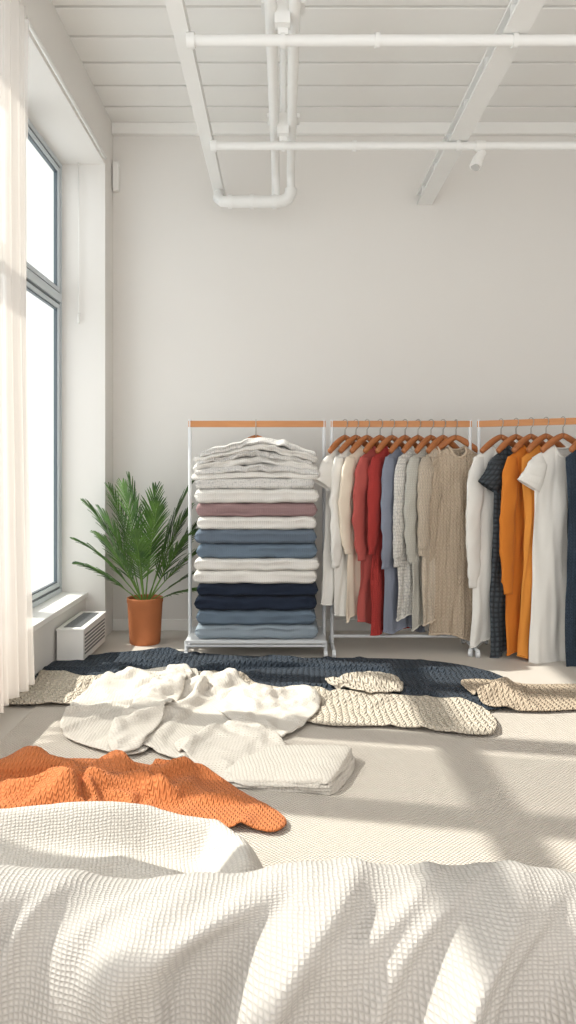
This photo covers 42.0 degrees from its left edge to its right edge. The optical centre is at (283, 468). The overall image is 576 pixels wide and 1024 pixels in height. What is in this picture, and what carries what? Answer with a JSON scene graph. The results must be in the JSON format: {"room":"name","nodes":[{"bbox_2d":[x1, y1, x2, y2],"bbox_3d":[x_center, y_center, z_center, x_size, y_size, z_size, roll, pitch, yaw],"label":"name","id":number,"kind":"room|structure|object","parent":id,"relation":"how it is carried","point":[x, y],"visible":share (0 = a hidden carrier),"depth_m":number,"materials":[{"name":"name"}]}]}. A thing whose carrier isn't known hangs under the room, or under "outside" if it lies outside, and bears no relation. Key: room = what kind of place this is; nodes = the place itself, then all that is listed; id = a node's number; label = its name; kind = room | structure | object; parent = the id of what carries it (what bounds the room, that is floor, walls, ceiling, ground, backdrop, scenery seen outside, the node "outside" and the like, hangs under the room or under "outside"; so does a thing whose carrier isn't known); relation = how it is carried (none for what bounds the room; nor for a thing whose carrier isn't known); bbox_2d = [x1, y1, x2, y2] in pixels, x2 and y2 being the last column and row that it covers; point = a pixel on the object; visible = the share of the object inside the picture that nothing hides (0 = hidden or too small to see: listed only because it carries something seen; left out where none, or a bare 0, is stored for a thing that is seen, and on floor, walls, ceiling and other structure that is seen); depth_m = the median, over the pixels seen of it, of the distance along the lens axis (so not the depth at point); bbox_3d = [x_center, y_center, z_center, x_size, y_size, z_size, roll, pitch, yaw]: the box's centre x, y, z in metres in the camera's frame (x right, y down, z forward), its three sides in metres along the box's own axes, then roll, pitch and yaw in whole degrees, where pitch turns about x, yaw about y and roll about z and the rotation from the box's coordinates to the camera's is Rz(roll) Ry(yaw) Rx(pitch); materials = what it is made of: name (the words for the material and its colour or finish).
{"room":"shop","nodes":[
{"label":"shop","id":0,"kind":"room"},
{"bbox_2d":[4,0,112,706],"bbox_3d":[-1.728,-0.775,2.375,0.743,4.110,7.150,0,0,0],"label":"wall","id":1,"kind":"structure","parent":0,"point":[87,345],"depth_m":5.69,"materials":[{"name":"paint"}]},
{"bbox_2d":[27,119,61,607],"bbox_3d":[-1.704,-0.689,5.255,0.061,3.243,0.870,0,0,0],"label":"frame","id":2,"kind":"object","parent":1,"relation":"attached to","point":[40,286],"visible":0.53,"depth_m":5.60,"materials":[{"name":"white metal"}]},
{"bbox_2d":[0,0,106,712],"bbox_3d":[-1.309,-0.609,2.900,0.142,3.377,5.200,0,0,0],"label":"sheer curtain","id":3,"kind":"object","parent":1,"relation":"hanging from","point":[16,612],"visible":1,"depth_m":3.57,"materials":[{"name":"white fabric"}]},
{"bbox_2d":[32,592,87,631],"bbox_3d":[-1.603,0.952,2.945,0.233,0.037,5.490,0,0,0],"label":"window sill","id":4,"kind":"structure","parent":1,"relation":"attached to","point":[53,607],"depth_m":5.09,"materials":[{"name":"white paint"}]},
{"bbox_2d":[77,163,79,322],"bbox_3d":[-1.550,-1.705,5.660,0.018,1.210,0.017,0,0,0],"label":"blind cord","id":5,"kind":"object","parent":1,"relation":"hanging from","point":[78,314],"visible":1,"depth_m":5.66,"materials":[{"name":"white paint"}]},
{"bbox_2d":[127,594,162,645],"bbox_3d":[-1.023,1.111,5.520,0.264,0.338,0.264,0,0,0],"label":"pot","id":6,"kind":"object","parent":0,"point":[144,611],"depth_m":5.42,"materials":[{"name":"ceramic"}]},
{"bbox_2d":[0,631,575,739],"bbox_3d":[0.650,1.330,2.450,5.500,0.100,7.300,0,0,0],"label":"floor","id":7,"kind":"structure","parent":0,"point":[514,668],"depth_m":5.26,"materials":[{"name":"concrete"}]},
{"bbox_2d":[56,611,105,659],"bbox_3d":[-1.397,1.161,5.200,0.187,0.239,0.612,0,0,0],"label":"heater","id":8,"kind":"object","parent":7,"relation":"on","point":[82,634],"visible":0.99,"depth_m":4.96,"materials":[{"name":"white paint"}]},
{"bbox_2d":[70,471,199,645],"bbox_3d":[-0.985,0.648,5.406,1.112,1.265,0.635,0,0,0],"label":"potted palm","id":9,"kind":"object","parent":7,"relation":"on","point":[144,610],"visible":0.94,"depth_m":5.40,"materials":[{"name":"plant"}]},
{"bbox_2d":[184,420,327,656],"bbox_3d":[-0.191,0.466,5.291,0.972,1.628,0.482,0,0,0],"label":"clothing rack","id":10,"kind":"object","parent":7,"relation":"on","point":[192,640],"visible":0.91,"depth_m":5.29,"materials":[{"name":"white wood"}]},
{"bbox_2d":[242,420,261,440],"bbox_3d":[-0.198,-0.229,5.300,0.363,0.248,0.058,0,0,0],"label":"clothes hanger","id":11,"kind":"object","parent":10,"relation":"hanging from","point":[253,436],"visible":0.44,"depth_m":5.29,"materials":[{"name":"brown wood"}]},
{"bbox_2d":[191,437,320,638],"bbox_3d":[-0.189,0.472,5.253,0.884,1.379,0.473,0,0,0],"label":"folded clothes","id":12,"kind":"object","parent":10,"relation":"on","point":[256,565],"visible":1,"depth_m":5.07,"materials":[{"name":"white fabric"}]},
{"bbox_2d":[35,647,504,709],"bbox_3d":[-0.089,1.226,4.594,2.905,0.070,1.054,0,0,12],"label":"blanket","id":13,"kind":"object","parent":7,"relation":"on","point":[419,677],"visible":0.59,"depth_m":4.67,"materials":[{"name":"fabric"}]},
{"bbox_2d":[0,702,575,872],"bbox_3d":[0.685,1.276,2.675,4.030,0.008,3.350,0,0,0],"label":"woven area rug","id":14,"kind":"object","parent":7,"relation":"on","point":[411,796],"visible":0.2,"depth_m":2.93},
{"bbox_2d":[9,670,215,703],"bbox_3d":[-0.935,1.230,4.301,1.132,0.062,0.585,0,0,0],"label":"rug","id":15,"kind":"object","parent":14,"relation":"on","point":[57,686],"visible":0.43,"depth_m":4.27,"materials":[{"name":"beige fabric"}]},
{"bbox_2d":[0,801,262,878],"bbox_3d":[-0.567,1.170,2.172,1.165,0.197,0.720,0,0,0],"label":"knit throw","id":16,"kind":"object","parent":14,"relation":"on","point":[104,838],"visible":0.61,"depth_m":2.33,"materials":[{"name":"white fabric"}]},
{"bbox_2d":[0,745,286,831],"bbox_3d":[-0.723,1.189,2.860,1.230,0.144,0.999,0,0,-22],"label":"knit blanket","id":17,"kind":"object","parent":14,"relation":"on","point":[30,775],"visible":0.84,"depth_m":2.84,"materials":[{"name":"orange fabric"}]},
{"bbox_2d":[60,665,318,786],"bbox_3d":[-0.479,1.190,3.810,1.606,0.142,1.138,0,0,35],"label":"blanket","id":18,"kind":"object","parent":14,"relation":"on","point":[216,720],"visible":0.94,"depth_m":3.76,"materials":[{"name":"white fabric"}]},
{"bbox_2d":[0,857,575,1023],"bbox_3d":[0.160,1.044,1.481,3.000,0.432,0.504,0,0,0],"label":"blanket","id":19,"kind":"object","parent":14,"relation":"on","point":[346,940],"visible":1,"depth_m":1.47,"materials":[{"name":"white fabric"}]},
{"bbox_2d":[224,744,354,794],"bbox_3d":[0.019,1.239,3.149,0.541,0.071,0.401,0,0,10],"label":"folded blanket","id":20,"kind":"object","parent":14,"relation":"on","point":[322,768],"visible":0.96,"depth_m":3.06,"materials":[{"name":"white fabric"}]},
{"bbox_2d":[236,669,496,734],"bbox_3d":[0.317,1.213,4.037,1.479,0.095,0.975,0,0,0],"label":"knit blanket","id":21,"kind":"object","parent":14,"relation":"on","point":[337,707],"visible":0.77,"depth_m":3.89,"materials":[{"name":"beige fabric"}]},
{"bbox_2d":[460,678,575,710],"bbox_3d":[1.597,1.214,4.163,1.159,0.094,0.533,0,0,0],"label":"scarf","id":22,"kind":"object","parent":14,"relation":"on","point":[501,693],"visible":1,"depth_m":4.07,"materials":[{"name":"beige fabric"}]},
{"bbox_2d":[328,420,479,657],"bbox_3d":[0.827,0.466,5.300,1.000,1.628,0.464,0,0,0],"label":"clothing rack","id":23,"kind":"object","parent":7,"relation":"on","point":[333,423],"visible":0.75,"depth_m":5.29,"materials":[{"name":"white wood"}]},
{"bbox_2d":[328,419,355,453],"bbox_3d":[0.431,-0.229,5.300,0.363,0.248,0.058,0,0,-42],"label":"clothes hanger","id":24,"kind":"object","parent":23,"relation":"hanging from","point":[337,442],"visible":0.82,"depth_m":5.23,"materials":[{"name":"brown wood"}]},
{"bbox_2d":[314,446,351,605],"bbox_3d":[0.436,0.389,5.295,0.645,1.106,0.105,0,0,-42],"label":"t-shirt","id":25,"kind":"object","parent":24,"relation":"hanging from","point":[327,590],"visible":0.27,"depth_m":5.17,"materials":[{"name":"fabric"}]},
{"bbox_2d":[338,419,367,453],"bbox_3d":[0.509,-0.229,5.300,0.363,0.248,0.058,0,0,-40],"label":"clothes hanger","id":26,"kind":"object","parent":23,"relation":"hanging from","point":[349,441],"visible":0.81,"depth_m":5.24,"materials":[{"name":"brown wood"}]},
{"bbox_2d":[329,446,362,616],"bbox_3d":[0.519,0.448,5.298,0.572,1.225,0.087,0,0,-40],"label":"shirt","id":27,"kind":"object","parent":26,"relation":"hanging from","point":[339,558],"visible":0.24,"depth_m":5.15,"materials":[{"name":"white fabric"}]},
{"bbox_2d":[350,419,379,453],"bbox_3d":[0.587,-0.229,5.300,0.363,0.248,0.058,0,0,-40],"label":"clothes hanger","id":28,"kind":"object","parent":23,"relation":"hanging from","point":[359,442],"visible":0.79,"depth_m":5.24,"materials":[{"name":"brown wood"}]},
{"bbox_2d":[338,446,364,622],"bbox_3d":[0.577,0.450,5.288,0.584,1.228,0.095,0,0,-40],"label":"shirt","id":29,"kind":"object","parent":28,"relation":"hanging from","point":[345,500],"visible":0.3,"depth_m":5.16,"materials":[{"name":"fabric"}]},
{"bbox_2d":[363,419,392,453],"bbox_3d":[0.679,-0.229,5.300,0.363,0.248,0.058,0,0,-40],"label":"clothes hanger","id":30,"kind":"object","parent":23,"relation":"hanging from","point":[372,442],"visible":0.78,"depth_m":5.24,"materials":[{"name":"brown wood"}]},
{"bbox_2d":[352,446,383,623],"bbox_3d":[0.682,0.475,5.301,0.590,1.279,0.088,0,0,-40],"label":"sweater","id":31,"kind":"object","parent":30,"relation":"hanging from","point":[360,508],"visible":0.3,"depth_m":5.16,"materials":[{"name":"red fabric"}]},
{"bbox_2d":[375,419,404,453],"bbox_3d":[0.763,-0.229,5.300,0.363,0.248,0.058,0,0,-40],"label":"clothes hanger","id":32,"kind":"object","parent":23,"relation":"hanging from","point":[389,438],"visible":0.79,"depth_m":5.24,"materials":[{"name":"brown wood"}]},
{"bbox_2d":[367,446,409,635],"bbox_3d":[0.769,0.492,5.300,0.552,1.313,0.096,0,0,-40],"label":"sweater","id":33,"kind":"object","parent":32,"relation":"hanging from","point":[377,579],"visible":0.29,"depth_m":5.17,"materials":[{"name":"red fabric"}]},
{"bbox_2d":[388,419,417,453],"bbox_3d":[0.855,-0.229,5.300,0.363,0.248,0.058,0,0,-40],"label":"clothes hanger","id":34,"kind":"object","parent":23,"relation":"hanging from","point":[395,445],"visible":0.77,"depth_m":5.25,"materials":[{"name":"brown wood"}]},
{"bbox_2d":[380,446,424,633],"bbox_3d":[0.859,0.509,5.296,0.550,1.346,0.091,0,0,-40],"label":"shirt","id":35,"kind":"object","parent":34,"relation":"hanging from","point":[390,625],"visible":0.33,"depth_m":5.17,"materials":[{"name":"fabric"}]},
{"bbox_2d":[401,419,430,453],"bbox_3d":[0.947,-0.229,5.300,0.363,0.248,0.058,0,0,-39],"label":"clothes hanger","id":36,"kind":"object","parent":23,"relation":"hanging from","point":[408,445],"visible":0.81,"depth_m":5.24,"materials":[{"name":"brown wood"}]},
{"bbox_2d":[392,446,415,621],"bbox_3d":[0.950,0.466,5.296,0.560,1.259,0.089,0,0,-39],"label":"patterned blouse","id":37,"kind":"object","parent":36,"relation":"hanging from","point":[404,606],"visible":0.33,"depth_m":5.15,"materials":[{"name":"white fabric"}]},
{"bbox_2d":[414,419,446,453],"bbox_3d":[1.039,-0.229,5.300,0.363,0.248,0.058,0,0,-38],"label":"clothes hanger","id":38,"kind":"object","parent":23,"relation":"hanging from","point":[421,445],"visible":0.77,"depth_m":5.24,"materials":[{"name":"brown wood"}]},
{"bbox_2d":[403,446,428,631],"bbox_3d":[1.031,0.478,5.287,0.572,1.284,0.088,0,0,-38],"label":"shirt","id":39,"kind":"object","parent":38,"relation":"hanging from","point":[410,513],"visible":0.27,"depth_m":5.15,"materials":[{"name":"fabric"}]},
{"bbox_2d":[426,419,459,453],"bbox_3d":[1.124,-0.229,5.300,0.363,0.248,0.058,0,0,-36],"label":"clothes hanger","id":40,"kind":"object","parent":23,"relation":"hanging from","point":[435,442],"visible":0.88,"depth_m":5.26,"materials":[{"name":"brown wood"}]},
{"bbox_2d":[417,446,447,626],"bbox_3d":[1.127,0.461,5.295,0.570,1.249,0.089,0,0,-36],"label":"sweater","id":41,"kind":"object","parent":40,"relation":"hanging from","point":[425,468],"visible":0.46,"depth_m":5.17,"materials":[{"name":"beige fabric"}]},
{"bbox_2d":[434,419,477,452],"bbox_3d":[1.216,-0.229,5.300,0.363,0.248,0.058,0,0,-8],"label":"clothes hanger","id":42,"kind":"object","parent":23,"relation":"hanging from","point":[447,441],"visible":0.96,"depth_m":5.29,"materials":[{"name":"brown wood"}]},
{"bbox_2d":[428,446,477,640],"bbox_3d":[1.229,0.521,5.268,0.568,1.370,0.126,0,0,-7],"label":"sweater","id":43,"kind":"object","parent":42,"relation":"hanging from","point":[448,501],"visible":0.57,"depth_m":5.22,"materials":[{"name":"beige fabric"}]},
{"bbox_2d":[468,418,575,656],"bbox_3d":[1.864,0.466,5.020,1.147,1.628,0.464,0,0,30],"label":"clothing rack","id":44,"kind":"object","parent":7,"relation":"on","point":[552,421],"visible":0.58,"depth_m":5.14,"materials":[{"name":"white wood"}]},
{"bbox_2d":[480,418,515,453],"bbox_3d":[1.511,-0.229,5.223,0.363,0.248,0.058,0,0,-20],"label":"clothes hanger","id":45,"kind":"object","parent":44,"relation":"hanging from","point":[491,442],"visible":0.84,"depth_m":5.19,"materials":[{"name":"brown wood"}]},
{"bbox_2d":[466,446,510,647],"bbox_3d":[1.507,0.530,5.222,0.600,1.389,0.102,0,0,-20],"label":"shirt","id":46,"kind":"object","parent":45,"relation":"hanging from","point":[480,500],"visible":0.35,"depth_m":5.14,"materials":[{"name":"fabric"}]},
{"bbox_2d":[496,418,530,452],"bbox_3d":[1.600,-0.229,5.172,0.363,0.248,0.058,0,0,-24],"label":"clothes hanger","id":47,"kind":"object","parent":44,"relation":"hanging from","point":[509,440],"visible":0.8,"depth_m":5.13,"materials":[{"name":"brown wood"}]},
{"bbox_2d":[478,445,512,657],"bbox_3d":[1.601,0.561,5.167,0.652,1.450,0.100,0,0,-24],"label":"shirt","id":48,"kind":"object","parent":47,"relation":"hanging from","point":[491,479],"visible":0.32,"depth_m":5.09,"materials":[{"name":"black fabric"}]},
{"bbox_2d":[512,417,545,452],"bbox_3d":[1.687,-0.229,5.122,0.363,0.248,0.058,0,0,-26],"label":"clothes hanger","id":49,"kind":"object","parent":44,"relation":"hanging from","point":[525,439],"visible":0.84,"depth_m":5.08,"materials":[{"name":"brown wood"}]},
{"bbox_2d":[499,445,526,655],"bbox_3d":[1.680,0.546,5.114,0.575,1.421,0.098,0,0,-26],"label":"shirt","id":50,"kind":"object","parent":49,"relation":"hanging from","point":[512,519],"visible":0.34,"depth_m":5.03,"materials":[{"name":"fabric"}]},
{"bbox_2d":[526,417,565,452],"bbox_3d":[1.772,-0.229,5.073,0.363,0.248,0.058,0,0,-24],"label":"clothes hanger","id":51,"kind":"object","parent":44,"relation":"hanging from","point":[538,440],"visible":0.8,"depth_m":5.04,"materials":[{"name":"brown wood"}]},
{"bbox_2d":[517,445,540,658],"bbox_3d":[1.767,0.554,5.072,0.453,1.437,0.082,0,0,-25],"label":"shirt","id":52,"kind":"object","parent":51,"relation":"hanging from","point":[528,494],"visible":0.25,"depth_m":5.00,"materials":[{"name":"fabric"}]},
{"bbox_2d":[540,416,575,452],"bbox_3d":[1.867,-0.229,5.018,0.363,0.248,0.058,0,0,-14],"label":"clothes hanger","id":53,"kind":"object","parent":44,"relation":"hanging from","point":[555,439],"visible":0.98,"depth_m":4.99,"materials":[{"name":"brown wood"}]},
{"bbox_2d":[517,445,570,662],"bbox_3d":[1.868,0.587,5.010,0.690,1.502,0.092,0,0,-14],"label":"dress","id":54,"kind":"object","parent":53,"relation":"hanging from","point":[545,473],"visible":0.8,"depth_m":4.97,"materials":[{"name":"fabric"}]},
{"bbox_2d":[568,441,575,452],"bbox_3d":[2.013,-0.229,4.934,0.363,0.248,0.058,0,0,-20],"label":"clothes hanger","id":55,"kind":"object","parent":44,"relation":"hanging from","point":[572,448],"visible":1,"depth_m":4.86,"materials":[{"name":"brown wood"}]},
{"bbox_2d":[565,450,575,666],"bbox_3d":[2.018,0.609,4.934,0.433,1.546,0.082,0,0,-21],"label":"dress","id":56,"kind":"object","parent":55,"relation":"hanging from","point":[570,600],"visible":0.82,"depth_m":4.86,"materials":[{"name":"fabric"}]},
{"bbox_2d":[51,0,575,121],"bbox_3d":[0.800,-2.790,2.425,5.200,0.120,7.250,0,0,0],"label":"ceiling","id":57,"kind":"structure","parent":0,"point":[127,49],"depth_m":5.06,"materials":[{"name":"paint"}]},
{"bbox_2d":[213,0,304,208],"bbox_3d":[-0.215,-2.331,3.044,0.630,0.798,5.288,0,0,0],"label":"conduit pipe","id":58,"kind":"object","parent":57,"relation":"attached to","point":[278,13],"visible":0.99,"depth_m":4.68,"materials":[{"name":"metal"}]},
{"bbox_2d":[113,136,575,618],"bbox_3d":[0.650,-0.775,6.025,5.500,4.110,0.150,0,0,0],"label":"wall","id":59,"kind":"structure","parent":0,"point":[351,299],"depth_m":5.95,"materials":[{"name":"paint"}]},
{"bbox_2d":[112,161,119,191],"bbox_3d":[-1.325,-2.305,5.920,0.050,0.230,0.060,0,0,0],"label":"wall sensor","id":60,"kind":"object","parent":59,"relation":"attached to","point":[115,165],"visible":1,"depth_m":5.89,"materials":[{"name":"white paint"}]},
{"bbox_2d":[165,0,225,195],"bbox_3d":[-0.495,-2.121,3.175,0.080,0.050,5.550,0,0,0],"label":"ceiling track","id":61,"kind":"object","parent":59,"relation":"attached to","point":[176,9],"visible":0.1,"depth_m":4.10,"materials":[{"name":"paint"}]},
{"bbox_2d":[113,619,428,630],"bbox_3d":[0.972,1.235,5.942,4.657,0.090,0.015,0,0,0],"label":"baseboard","id":62,"kind":"structure","parent":59,"relation":"attached to","point":[118,624],"depth_m":5.94,"materials":[{"name":"white paint"}]},
{"bbox_2d":[112,122,575,135],"bbox_3d":[0.972,-2.685,5.925,4.657,0.090,0.050,0,0,0],"label":"trim","id":63,"kind":"structure","parent":59,"relation":"attached to","point":[118,128],"depth_m":5.90,"materials":[{"name":"paint"}]},
{"bbox_2d":[417,0,545,204],"bbox_3d":[1.114,-2.139,3.175,0.120,0.087,5.550,0,0,0],"label":"steel beam","id":64,"kind":"structure","parent":59,"relation":"attached to","point":[519,16],"depth_m":4.20,"materials":[{"name":"paint"}]},
{"bbox_3d":[3.350,-0.775,2.375,0.100,4.110,7.150,0,0,0],"label":"wall","id":65,"kind":"structure","parent":0,"visible":0},
{"bbox_2d":[186,27,575,48],"bbox_3d":[1.415,-2.096,3.620,3.770,0.127,0.072,0,0,0],"label":"pipe","id":66,"kind":"object","parent":65,"relation":"attached to","point":[282,40],"visible":0.98,"depth_m":3.60,"materials":[{"name":"metal"}]},
{"bbox_2d":[210,136,575,151],"bbox_3d":[1.415,-2.096,4.800,3.770,0.127,0.072,0,0,0],"label":"pipe","id":67,"kind":"object","parent":65,"relation":"attached to","point":[282,144],"visible":0.98,"depth_m":4.78,"materials":[{"name":"metal"}]},
{"bbox_2d":[469,140,485,170],"bbox_3d":[1.242,-2.003,4.795,0.122,0.196,0.084,0,0,-23],"label":"ceiling spotlight","id":68,"kind":"object","parent":67,"relation":"attached to","point":[476,163],"visible":0.99,"depth_m":4.77,"materials":[{"name":"white paint"}]}
]}

